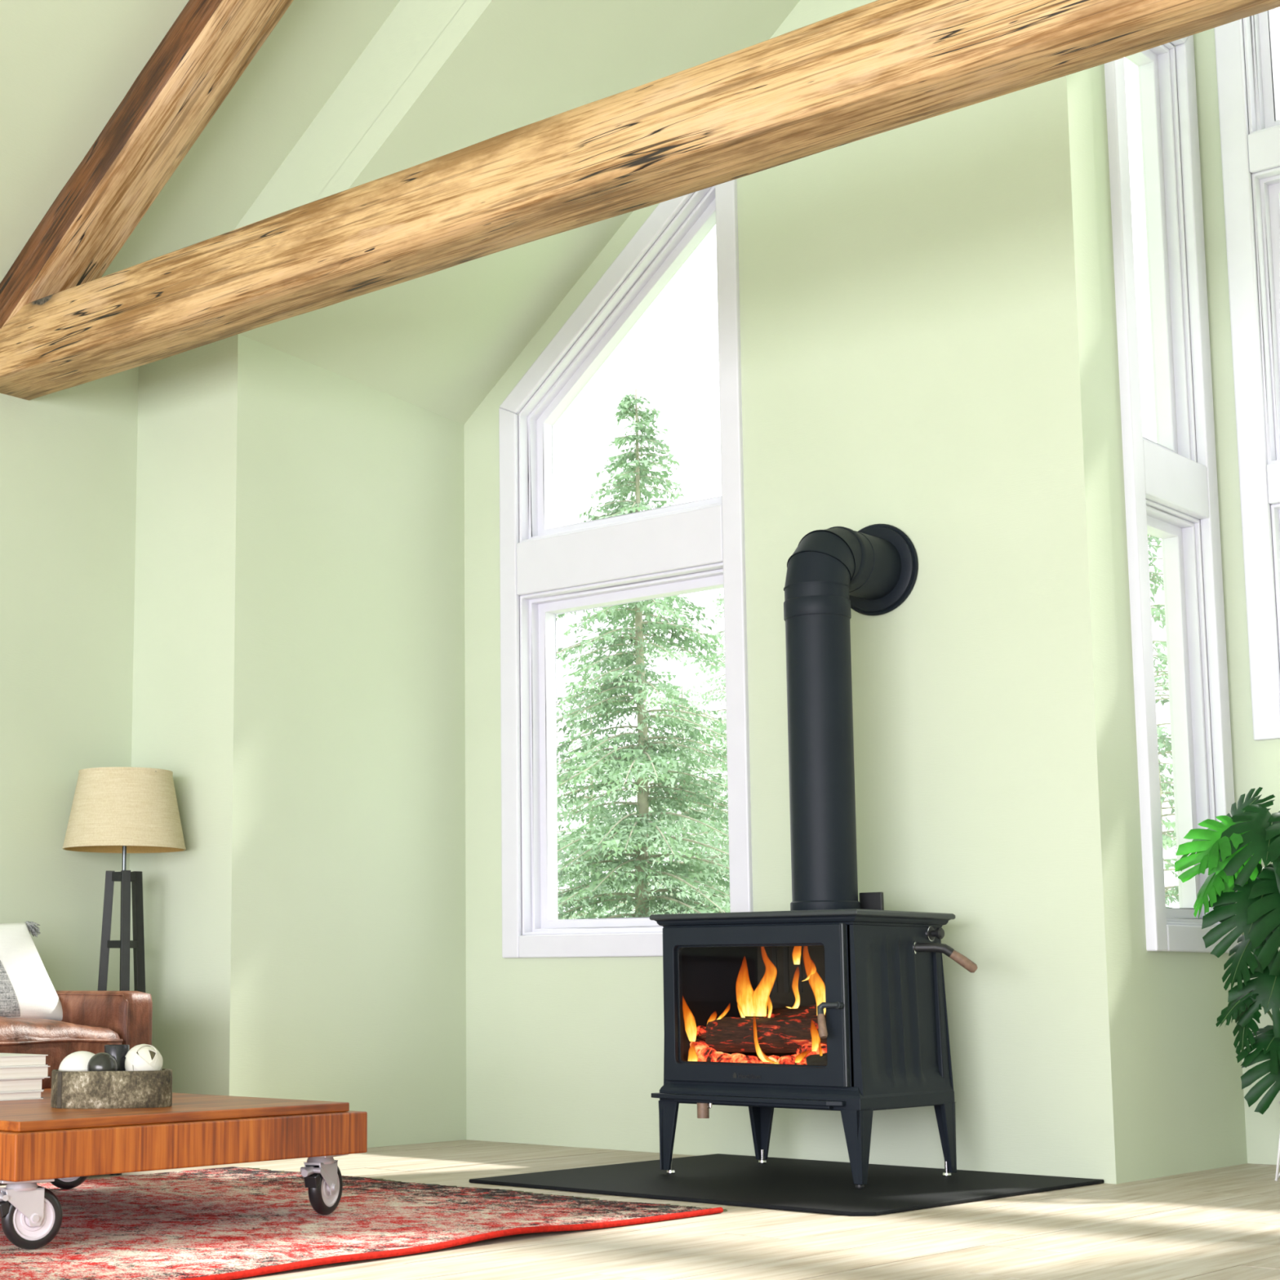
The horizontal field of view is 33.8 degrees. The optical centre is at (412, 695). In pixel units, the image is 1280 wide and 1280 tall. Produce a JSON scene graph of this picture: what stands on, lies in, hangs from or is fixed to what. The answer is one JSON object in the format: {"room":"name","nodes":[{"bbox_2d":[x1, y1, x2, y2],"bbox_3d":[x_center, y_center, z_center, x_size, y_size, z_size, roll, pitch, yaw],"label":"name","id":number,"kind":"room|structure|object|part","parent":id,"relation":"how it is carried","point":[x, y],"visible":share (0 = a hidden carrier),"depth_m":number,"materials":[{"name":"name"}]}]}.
{"room":"living room","nodes":[
{"label":"living room","id":0,"kind":"room"},
{"bbox_2d":[0,366,138,991],"bbox_3d":[-3.957,-0.244,4.820,0.200,3.000,8.700,-7,-11,43],"label":"wall","id":1,"kind":"structure","parent":0,"point":[68,456],"depth_m":7.54,"materials":[{"name":"green paint"}]},
{"bbox_2d":[0,0,1279,399],"bbox_3d":[1.848,-1.638,4.398,9.100,0.274,0.277,-7,-11,43],"label":"tie beam","id":2,"kind":"structure","parent":1,"relation":"attached to","point":[879,66],"depth_m":5.56,"materials":[{"name":"brown wood"}]},
{"bbox_2d":[0,0,399,283],"bbox_3d":[-0.469,-3.884,1.824,10.030,3.782,8.820,-7,-11,43],"label":"ceiling","id":3,"kind":"structure","parent":0,"point":[67,66],"depth_m":7.08,"materials":[{"name":"green paint"}]},
{"bbox_2d":[0,0,293,328],"bbox_3d":[0.120,-3.001,6.228,4.318,3.185,0.245,-7,-11,43],"label":"rafter","id":4,"kind":"object","parent":3,"relation":"attached to","point":[210,44],"visible":0.91,"depth_m":6.97,"materials":[{"name":"brown wood"}]},
{"bbox_2d":[128,0,466,1097],"bbox_3d":[2.535,-2.007,4.797,9.630,6.487,0.200,-7,-11,43],"label":"wall","id":5,"kind":"structure","parent":0,"point":[204,650],"depth_m":7.48,"materials":[{"name":"green paint"}]},
{"bbox_2d":[271,350,466,1147],"bbox_3d":[-0.217,0.205,7.950,0.200,2.965,1.030,-7,-11,43],"label":"wall","id":6,"kind":"structure","parent":0,"point":[369,936],"depth_m":7.86,"materials":[{"name":"green paint"}]},
{"bbox_2d":[239,0,799,424],"bbox_3d":[3.577,-2.944,5.483,9.266,4.281,2.430,-7,-11,43],"label":"ceiling","id":7,"kind":"structure","parent":0,"point":[439,342],"depth_m":7.42,"materials":[{"name":"green paint"}]},
{"bbox_2d":[0,1139,1279,1279],"bbox_3d":[0.322,0.943,2.009,10.030,0.121,11.130,-7,-11,43],"label":"floor","id":8,"kind":"structure","parent":0,"point":[1221,1223],"depth_m":4.95,"materials":[{"name":"brown wood"}]},
{"bbox_2d":[0,990,152,1175],"bbox_3d":[-1.907,1.071,6.049,0.838,0.730,2.345,-7,-11,43],"label":"leather sofa","id":9,"kind":"object","parent":8,"relation":"on","point":[91,1020],"visible":0.37,"depth_m":6.51,"materials":[{"name":"brown leather"}]},
{"bbox_2d":[0,920,62,1021],"bbox_3d":[-1.345,0.892,6.659,0.185,0.354,0.653,-7,-11,43],"label":"throw pillow","id":10,"kind":"object","parent":9,"relation":"on","point":[27,990],"visible":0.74,"depth_m":6.70,"materials":[{"name":"white fabric"}]},
{"bbox_2d":[0,1016,122,1088],"bbox_3d":[-1.884,1.032,6.015,0.746,0.248,2.118,-7,-11,43],"label":"seat cushion","id":11,"kind":"object","parent":9,"relation":"on","point":[57,1039],"depth_m":6.36,"materials":[{"name":"brown leather"}]},
{"bbox_3d":[-1.152,1.230,6.853,0.800,0.515,0.121,-7,-11,43],"label":"arm","id":12,"kind":"part","parent":9,"relation":"part of","materials":[{"name":"brown leather"}]},
{"bbox_2d":[62,766,186,992],"bbox_3d":[-1.020,0.936,7.322,0.433,1.345,0.433,-7,-11,43],"label":"floor lamp","id":13,"kind":"object","parent":8,"relation":"on","point":[124,811],"visible":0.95,"depth_m":7.26,"materials":[{"name":"fabric"}]},
{"bbox_3d":[-1.091,1.110,7.287,0.079,0.992,0.031,1,-8,-9],"label":"leg","id":14,"kind":"part","parent":13,"relation":"part of","materials":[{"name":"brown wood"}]},
{"bbox_3d":[-1.020,0.466,7.387,0.015,0.325,0.015,-7,-11,43],"label":"stem","id":15,"kind":"part","parent":13,"relation":"part of","materials":[{"name":"grey metal"}]},
{"bbox_3d":[-1.020,0.407,7.395,0.433,0.277,0.433,-7,-11,43],"label":"lamp shade","id":16,"kind":"part","parent":13,"relation":"part of","materials":[{"name":"fabric"}]},
{"bbox_3d":[-1.001,1.102,7.230,0.031,0.992,0.079,2,-8,-16],"label":"leg","id":17,"kind":"part","parent":13,"relation":"part of","materials":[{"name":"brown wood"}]},
{"bbox_3d":[-0.958,1.116,7.333,0.079,0.992,0.031,4,-9,-29],"label":"leg","id":18,"kind":"part","parent":13,"relation":"part of","materials":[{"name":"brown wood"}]},
{"bbox_2d":[0,1166,727,1279],"bbox_3d":[-1.001,1.272,4.941,1.907,0.028,3.424,-7,-11,43],"label":"area rug","id":19,"kind":"object","parent":8,"relation":"on","point":[231,1223],"visible":0.88,"depth_m":5.22,"materials":[{"name":"red fabric"}]},
{"bbox_2d":[0,1088,367,1249],"bbox_3d":[-0.930,1.191,5.364,1.202,0.286,1.111,-7,-11,43],"label":"coffee table","id":20,"kind":"object","parent":19,"relation":"on","point":[40,1142],"visible":1,"depth_m":4.93,"materials":[{"name":"brown wood"}]},
{"bbox_2d":[0,1090,43,1101],"bbox_3d":[-1.156,1.054,5.494,0.211,0.021,0.290,-7,-11,43],"label":"book","id":21,"kind":"object","parent":20,"relation":"on","point":[35,1095],"visible":0.93,"depth_m":5.48,"materials":[{"name":"white paper"}]},
{"bbox_2d":[0,1077,44,1092],"bbox_3d":[-1.154,1.027,5.502,0.211,0.033,0.290,-7,-11,43],"label":"book","id":22,"kind":"object","parent":21,"relation":"on","point":[25,1084],"visible":0.93,"depth_m":5.49,"materials":[{"name":"white paper"}]},
{"bbox_2d":[0,1066,50,1079],"bbox_3d":[-1.140,0.996,5.512,0.211,0.031,0.290,-7,-11,43],"label":"book","id":23,"kind":"object","parent":22,"relation":"on","point":[27,1072],"visible":0.74,"depth_m":5.49,"materials":[{"name":"white paper"}]},
{"bbox_2d":[0,1053,48,1067],"bbox_3d":[-1.147,0.966,5.516,0.211,0.029,0.290,-7,-11,43],"label":"book","id":24,"kind":"object","parent":23,"relation":"on","point":[6,1060],"visible":1,"depth_m":5.50,"materials":[{"name":"white paper"}]},
{"bbox_2d":[50,1068,172,1108],"bbox_3d":[-0.749,0.977,5.189,0.298,0.090,0.170,2,-8,-11],"label":"decorative bowl","id":25,"kind":"object","parent":20,"relation":"on","point":[153,1088],"visible":0.81,"depth_m":5.11,"materials":[{"name":"grey stone"}]},
{"bbox_2d":[57,1051,95,1071],"bbox_3d":[-0.826,0.938,5.203,0.117,0.100,0.082,0,-8,-1],"label":"ball","id":26,"kind":"object","parent":25,"relation":"in","point":[77,1060],"visible":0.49,"depth_m":5.18,"materials":[{"name":"white ceramic"}]},
{"bbox_2d":[87,1052,117,1071],"bbox_3d":[-0.768,0.921,5.159,0.075,0.075,0.075,-7,-11,43],"label":"ball","id":27,"kind":"object","parent":25,"relation":"in","point":[102,1061],"visible":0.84,"depth_m":5.13,"materials":[{"name":"ceramic"}]},
{"bbox_2d":[104,1044,129,1071],"bbox_3d":[-0.744,0.935,5.235,0.063,0.114,0.063,-7,-11,43],"label":"candle holder","id":28,"kind":"object","parent":25,"relation":"in","point":[118,1052],"visible":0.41,"depth_m":5.21,"materials":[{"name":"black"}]},
{"bbox_2d":[124,1044,163,1071],"bbox_3d":[-0.674,0.924,5.220,0.100,0.102,0.102,-7,-11,43],"label":"ball","id":29,"kind":"object","parent":25,"relation":"in","point":[142,1057],"visible":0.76,"depth_m":5.19,"materials":[{"name":"white ceramic"}]},
{"bbox_3d":[-0.928,1.124,5.371,1.195,0.104,1.103,-7,-11,43],"label":"frame","id":30,"kind":"part","parent":20,"relation":"part of","materials":[{"name":"brown wood"}]},
{"bbox_2d":[469,1153,1103,1215],"bbox_3d":[1.130,1.468,6.303,1.410,0.011,1.305,-7,-11,43],"label":"hearth pad","id":31,"kind":"object","parent":8,"relation":"on","point":[826,1187],"visible":1,"depth_m":6.18,"materials":[{"name":"black stone"}]},
{"bbox_2d":[649,892,977,1188],"bbox_3d":[1.251,1.042,6.446,0.874,0.873,0.628,-7,-11,43],"label":"wood stove","id":32,"kind":"object","parent":31,"relation":"on","point":[886,1027],"visible":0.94,"depth_m":6.33,"materials":[{"name":"grey metal"}]},
{"bbox_3d":[0.817,1.372,6.507,0.072,0.212,0.072,-7,-11,43],"label":"leg","id":33,"kind":"part","parent":32,"relation":"part of","materials":[{"name":"grey metal"}]},
{"bbox_2d":[682,1004,697,1041],"bbox_3d":[0.865,1.005,6.517,0.059,0.151,0.020,-7,-11,43],"label":"flame","id":34,"kind":"object","parent":32,"relation":"in","point":[691,1028],"visible":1,"depth_m":6.50,"materials":[{"name":"orange"}]},
{"bbox_3d":[0.891,1.272,6.389,0.037,0.046,0.036,-7,-11,43],"label":"ash knob","id":35,"kind":"part","parent":32,"relation":"part of","materials":[{"name":"brown wood"}]},
{"bbox_3d":[0.988,1.012,6.746,0.053,0.513,0.530,-7,-11,43],"label":"panel","id":36,"kind":"part","parent":32,"relation":"part of","materials":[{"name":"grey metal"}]},
{"bbox_3d":[1.036,0.938,6.338,0.647,0.474,0.038,-7,-11,43],"label":"door","id":37,"kind":"part","parent":32,"relation":"part of","materials":[{"name":"grey metal"}]},
{"bbox_2d":[689,1026,826,1064],"bbox_3d":[1.168,1.049,6.453,0.582,0.246,0.345,-7,-11,43],"label":"embers","id":38,"kind":"object","parent":32,"relation":"on","point":[704,1053],"visible":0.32,"depth_m":6.40},
{"bbox_2d":[688,1044,697,1061],"bbox_3d":[0.873,1.109,6.495,0.039,0.070,0.016,-7,-11,43],"label":"flame","id":39,"kind":"object","parent":38,"relation":"on","point":[692,1055],"visible":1,"depth_m":6.49,"materials":[{"name":"orange"}]},
{"bbox_2d":[705,1015,826,1053],"bbox_3d":[1.133,1.031,6.359,0.522,0.120,0.120,-7,-11,43],"label":"log","id":40,"kind":"object","parent":38,"relation":"on","point":[727,1034],"visible":0.73,"depth_m":6.36,"materials":[{"name":"brown wood"}]},
{"bbox_2d":[706,1006,729,1023],"bbox_3d":[0.954,0.993,6.497,0.090,0.071,0.013,-7,-11,43],"label":"flame","id":41,"kind":"object","parent":40,"relation":"on","point":[713,1017],"visible":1,"depth_m":6.49,"materials":[{"name":"orange"}]},
{"bbox_2d":[735,955,777,1017],"bbox_3d":[1.057,0.873,6.418,0.159,0.251,0.040,-7,-11,43],"label":"flame","id":42,"kind":"object","parent":40,"relation":"on","point":[750,1002],"visible":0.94,"depth_m":6.39,"materials":[{"name":"orange"}]},
{"bbox_2d":[810,1026,822,1056],"bbox_3d":[1.208,1.032,6.209,0.051,0.136,0.014,-7,-11,43],"label":"flame","id":43,"kind":"object","parent":40,"relation":"on","point":[815,1040],"visible":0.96,"depth_m":6.21,"materials":[{"name":"orange"}]},
{"bbox_2d":[753,1023,778,1063],"bbox_3d":[1.076,1.041,6.305,0.112,0.159,0.014,-7,-11,43],"label":"flame","id":44,"kind":"object","parent":38,"relation":"on","point":[763,1057],"visible":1,"depth_m":6.32,"materials":[{"name":"orange"}]},
{"bbox_2d":[763,1004,826,1017],"bbox_3d":[1.266,0.994,6.436,0.388,0.118,0.102,-6,-10,38],"label":"log","id":45,"kind":"object","parent":38,"relation":"on","point":[811,1010],"visible":0.15,"depth_m":6.47,"materials":[{"name":"brown wood"}]},
{"bbox_2d":[795,1051,810,1062],"bbox_3d":[1.173,1.076,6.230,0.072,0.043,0.014,-7,-11,43],"label":"flame","id":46,"kind":"object","parent":38,"relation":"on","point":[799,1057],"visible":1,"depth_m":6.23,"materials":[{"name":"orange"}]},
{"bbox_2d":[805,1052,826,1065],"bbox_3d":[1.228,1.094,6.200,0.111,0.079,0.064,-2,-8,17],"label":"log","id":47,"kind":"object","parent":38,"relation":"on","point":[812,1060],"visible":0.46,"depth_m":6.19,"materials":[{"name":"brown wood"}]},
{"bbox_3d":[1.150,1.420,6.859,0.072,0.212,0.072,-7,-11,43],"label":"leg","id":48,"kind":"part","parent":32,"relation":"part of","materials":[{"name":"grey metal"}]},
{"bbox_2d":[786,946,801,1008],"bbox_3d":[1.177,0.859,6.438,0.061,0.212,0.017,-5,-9,34],"label":"flame","id":49,"kind":"object","parent":32,"relation":"in","point":[796,954],"visible":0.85,"depth_m":6.43,"materials":[{"name":"orange"}]},
{"bbox_3d":[1.223,0.695,6.553,0.752,0.018,0.582,-7,-11,43],"label":"plate","id":50,"kind":"part","parent":32,"relation":"part of","materials":[{"name":"black metal"}]},
{"bbox_3d":[1.223,0.719,6.550,0.732,0.029,0.562,-7,-11,43],"label":"cornice","id":51,"kind":"part","parent":32,"relation":"part of","materials":[{"name":"grey metal"}]},
{"bbox_2d":[802,956,826,1014],"bbox_3d":[1.230,0.863,6.371,0.091,0.237,0.023,-7,-11,43],"label":"flame","id":52,"kind":"object","parent":32,"relation":"in","point":[817,984],"visible":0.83,"depth_m":6.36,"materials":[{"name":"orange"}]},
{"bbox_2d":[783,524,918,911],"bbox_3d":[1.405,0.051,6.805,0.314,1.327,0.493,-7,-11,43],"label":"pipe","id":53,"kind":"object","parent":32,"relation":"on","point":[872,570],"visible":0.98,"depth_m":6.64,"materials":[{"name":"grey metal"}]},
{"bbox_3d":[1.296,1.310,6.062,0.072,0.212,0.072,-7,-11,43],"label":"leg","id":54,"kind":"part","parent":32,"relation":"part of","materials":[{"name":"grey metal"}]},
{"bbox_3d":[1.471,0.950,6.296,0.053,0.513,0.530,-7,-11,43],"label":"panel","id":55,"kind":"part","parent":32,"relation":"part of","materials":[{"name":"grey metal"}]},
{"bbox_2d":[926,926,933,941],"bbox_3d":[1.606,0.736,6.455,0.006,0.047,0.047,-7,-11,43],"label":"washer","id":56,"kind":"object","parent":32,"relation":"in","point":[930,930],"depth_m":6.44,"materials":[{"name":"metal"}]},
{"bbox_3d":[1.590,0.776,6.366,0.125,0.044,0.034,-3,-8,18],"label":"damper lever","id":57,"kind":"part","parent":32,"relation":"part of","materials":[{"name":"black metal"}]},
{"bbox_3d":[1.620,0.735,6.441,0.042,0.044,0.044,-7,-11,43],"label":"thermostat knob","id":58,"kind":"part","parent":32,"relation":"part of","materials":[{"name":"black metal"}]},
{"bbox_3d":[1.629,1.359,6.414,0.072,0.212,0.072,-7,-11,43],"label":"leg","id":59,"kind":"part","parent":32,"relation":"part of","materials":[{"name":"grey metal"}]},
{"bbox_2d":[1274,1101,1279,1181],"bbox_3d":[2.770,1.364,6.380,0.208,0.238,0.208,-7,-11,43],"label":"plant stand","id":60,"kind":"object","parent":8,"relation":"on","point":[1277,1175],"visible":1,"depth_m":6.37,"materials":[{"name":"white metal"}]},
{"bbox_2d":[1174,786,1279,1114],"bbox_3d":[2.700,0.798,6.429,0.642,1.054,0.283,0,-8,1],"label":"monstera","id":61,"kind":"object","parent":60,"relation":"on","point":[1233,849],"visible":1,"depth_m":6.41,"materials":[{"name":"plant"}]},
{"bbox_3d":[2.663,1.365,6.376,0.056,0.235,0.028,2,-8,-13],"label":"leg","id":62,"kind":"part","parent":60,"relation":"part of","materials":[{"name":"white metal"}]},
{"bbox_2d":[463,0,1147,1184],"bbox_3d":[1.239,-0.832,7.579,2.621,4.919,0.220,-7,-11,43],"label":"wall","id":63,"kind":"structure","parent":0,"point":[924,341],"depth_m":6.89,"materials":[{"name":"green paint"}]},
{"bbox_2d":[498,178,753,958],"bbox_3d":[0.823,-0.560,7.889,1.140,3.074,0.196,-7,-11,43],"label":"window","id":64,"kind":"structure","parent":63,"relation":"in","point":[695,546],"depth_m":7.96,"materials":[{"name":"white paint"}]},
{"bbox_3d":[0.382,-0.073,8.126,0.085,2.174,0.030,-7,-11,43],"label":"casing","id":65,"kind":"part","parent":64,"relation":"part of","materials":[{"name":"white paint"}]},
{"bbox_3d":[0.767,0.912,7.626,0.970,0.085,0.031,-7,-11,43],"label":"casing","id":66,"kind":"part","parent":64,"relation":"part of","materials":[{"name":"white paint"}]},
{"bbox_3d":[0.767,-1.626,7.976,1.135,0.937,0.031,-7,-11,43],"label":"casing","id":67,"kind":"part","parent":64,"relation":"part of","materials":[{"name":"white paint"}]},
{"bbox_3d":[0.824,-0.532,7.887,0.970,0.208,0.193,-7,-11,43],"label":"rail","id":68,"kind":"part","parent":64,"relation":"part of","materials":[{"name":"white paint"}]},
{"bbox_3d":[0.848,-1.259,8.016,0.934,1.227,0.062,-7,-11,43],"label":"sash","id":69,"kind":"part","parent":64,"relation":"part of","materials":[{"name":"white paint"}]},
{"bbox_3d":[0.850,0.229,7.809,0.930,1.280,0.062,-7,-11,43],"label":"sash","id":70,"kind":"part","parent":64,"relation":"part of","materials":[{"name":"white paint"}]},
{"bbox_3d":[1.152,-0.617,7.473,0.085,3.073,0.030,-7,-11,43],"label":"casing","id":71,"kind":"part","parent":64,"relation":"part of","materials":[{"name":"white paint"}]},
{"bbox_2d":[1095,43,1247,1178],"bbox_3d":[2.554,-0.888,7.171,0.140,4.919,0.980,-7,-11,43],"label":"wall","id":72,"kind":"structure","parent":0,"point":[1193,1095],"depth_m":6.74,"materials":[{"name":"green paint"}]},
{"bbox_2d":[1104,35,1241,953],"bbox_3d":[2.513,-0.792,7.090,0.181,3.305,0.685,-7,-11,43],"label":"window","id":73,"kind":"structure","parent":72,"relation":"in","point":[1167,492],"depth_m":7.15,"materials":[{"name":"white paint"}]},
{"bbox_3d":[2.356,-0.826,6.828,0.045,3.302,0.085,-7,-11,43],"label":"casing","id":74,"kind":"part","parent":73,"relation":"part of","materials":[{"name":"white paint"}]},
{"bbox_3d":[2.488,-1.576,7.219,0.062,1.513,0.479,-7,-11,43],"label":"sash","id":75,"kind":"part","parent":73,"relation":"part of","materials":[{"name":"white paint"}]},
{"bbox_3d":[2.488,0.066,6.992,0.062,1.369,0.479,-7,-11,43],"label":"sash","id":76,"kind":"part","parent":73,"relation":"part of","materials":[{"name":"white paint"}]},
{"bbox_3d":[2.512,-0.722,7.082,0.178,0.185,0.515,-7,-11,43],"label":"rail","id":77,"kind":"part","parent":73,"relation":"part of","materials":[{"name":"white paint"}]},
{"bbox_3d":[2.562,-2.393,7.264,0.046,0.085,0.679,-7,-11,43],"label":"casing","id":78,"kind":"part","parent":73,"relation":"part of","materials":[{"name":"white paint"}]},
{"bbox_3d":[2.562,0.797,6.824,0.046,0.085,0.515,-7,-11,43],"label":"casing","id":79,"kind":"part","parent":73,"relation":"part of","materials":[{"name":"white paint"}]},
{"bbox_3d":[2.767,-0.766,7.261,0.045,3.302,0.085,-7,-11,43],"label":"casing","id":80,"kind":"part","parent":73,"relation":"part of","materials":[{"name":"white paint"}]},
{"bbox_2d":[1193,22,1279,1164],"bbox_3d":[5.259,-1.499,5.234,6.545,5.600,0.200,-7,-11,43],"label":"wall","id":81,"kind":"structure","parent":0,"point":[1255,763],"depth_m":7.26,"materials":[{"name":"green paint"}]},
{"bbox_2d":[1214,8,1279,740],"bbox_3d":[3.511,-1.609,6.872,1.585,3.425,0.196,-7,-11,43],"label":"window","id":82,"kind":"structure","parent":81,"relation":"in","point":[1255,150],"depth_m":7.28,"materials":[{"name":"white paint"}]},
{"bbox_3d":[3.512,-1.963,6.922,1.395,0.140,0.193,-7,-11,43],"label":"rail","id":83,"kind":"part","parent":82,"relation":"part of","materials":[{"name":"white paint"}]},
{"bbox_3d":[3.536,-2.618,7.042,1.359,1.158,0.062,-7,-11,43],"label":"sash","id":84,"kind":"part","parent":82,"relation":"part of","materials":[{"name":"white paint"}]},
{"bbox_3d":[3.512,-0.784,6.760,1.395,0.140,0.193,-7,-11,43],"label":"rail","id":85,"kind":"part","parent":82,"relation":"part of","materials":[{"name":"white paint"}]},
{"bbox_3d":[3.538,-1.370,6.868,1.363,1.018,0.062,-7,-11,43],"label":"sash","id":86,"kind":"part","parent":82,"relation":"part of","materials":[{"name":"white paint"}]},
{"label":"outside","id":87,"kind":"structure","parent":0,"visible":0},
{"bbox_3d":[1.514,4.230,23.176,90.000,0.150,103.600,-7,-11,43],"label":"ground","id":88,"kind":"structure","parent":87,"visible":0},
{"bbox_2d":[556,765,598,919],"bbox_3d":[0.717,1.369,17.618,2.365,4.029,2.514,-7,-11,43],"label":"spruce tree","id":89,"kind":"object","parent":88,"relation":"on","point":[573,915],"visible":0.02,"depth_m":17.68,"materials":[{"name":"green plant"}]},
{"bbox_2d":[556,710,689,918],"bbox_3d":[1.784,2.057,21.415,3.135,3.905,3.288,4,-9,-24],"label":"spruce tree","id":90,"kind":"object","parent":88,"relation":"on","point":[602,913],"visible":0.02,"depth_m":21.57,"materials":[{"name":"green plant"}]},
{"bbox_2d":[555,388,730,919],"bbox_3d":[1.597,0.520,15.165,3.384,5.568,3.497,-4,-9,27],"label":"spruce tree","id":91,"kind":"object","parent":88,"relation":"on","point":[632,760],"visible":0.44,"depth_m":14.85,"materials":[{"name":"green plant"}]},
{"bbox_2d":[574,677,728,917],"bbox_3d":[3.228,2.200,26.167,4.711,4.892,4.517,-7,-11,43],"label":"spruce tree","id":92,"kind":"object","parent":88,"relation":"on","point":[686,691],"visible":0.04,"depth_m":26.14,"materials":[{"name":"green plant"}]},
{"bbox_2d":[624,592,729,914],"bbox_3d":[3.052,1.058,19.073,3.082,5.167,3.170,-4,-9,26],"label":"spruce tree","id":93,"kind":"object","parent":88,"relation":"on","point":[709,699],"visible":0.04,"depth_m":19.18,"materials":[{"name":"green plant"}]},
{"bbox_2d":[1147,534,1179,907],"bbox_3d":[4.614,0.561,12.767,2.004,4.304,1.980,-7,-11,43],"label":"spruce tree","id":94,"kind":"object","parent":88,"relation":"on","point":[1162,740],"visible":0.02,"depth_m":12.76,"materials":[{"name":"green plant"}]}
]}

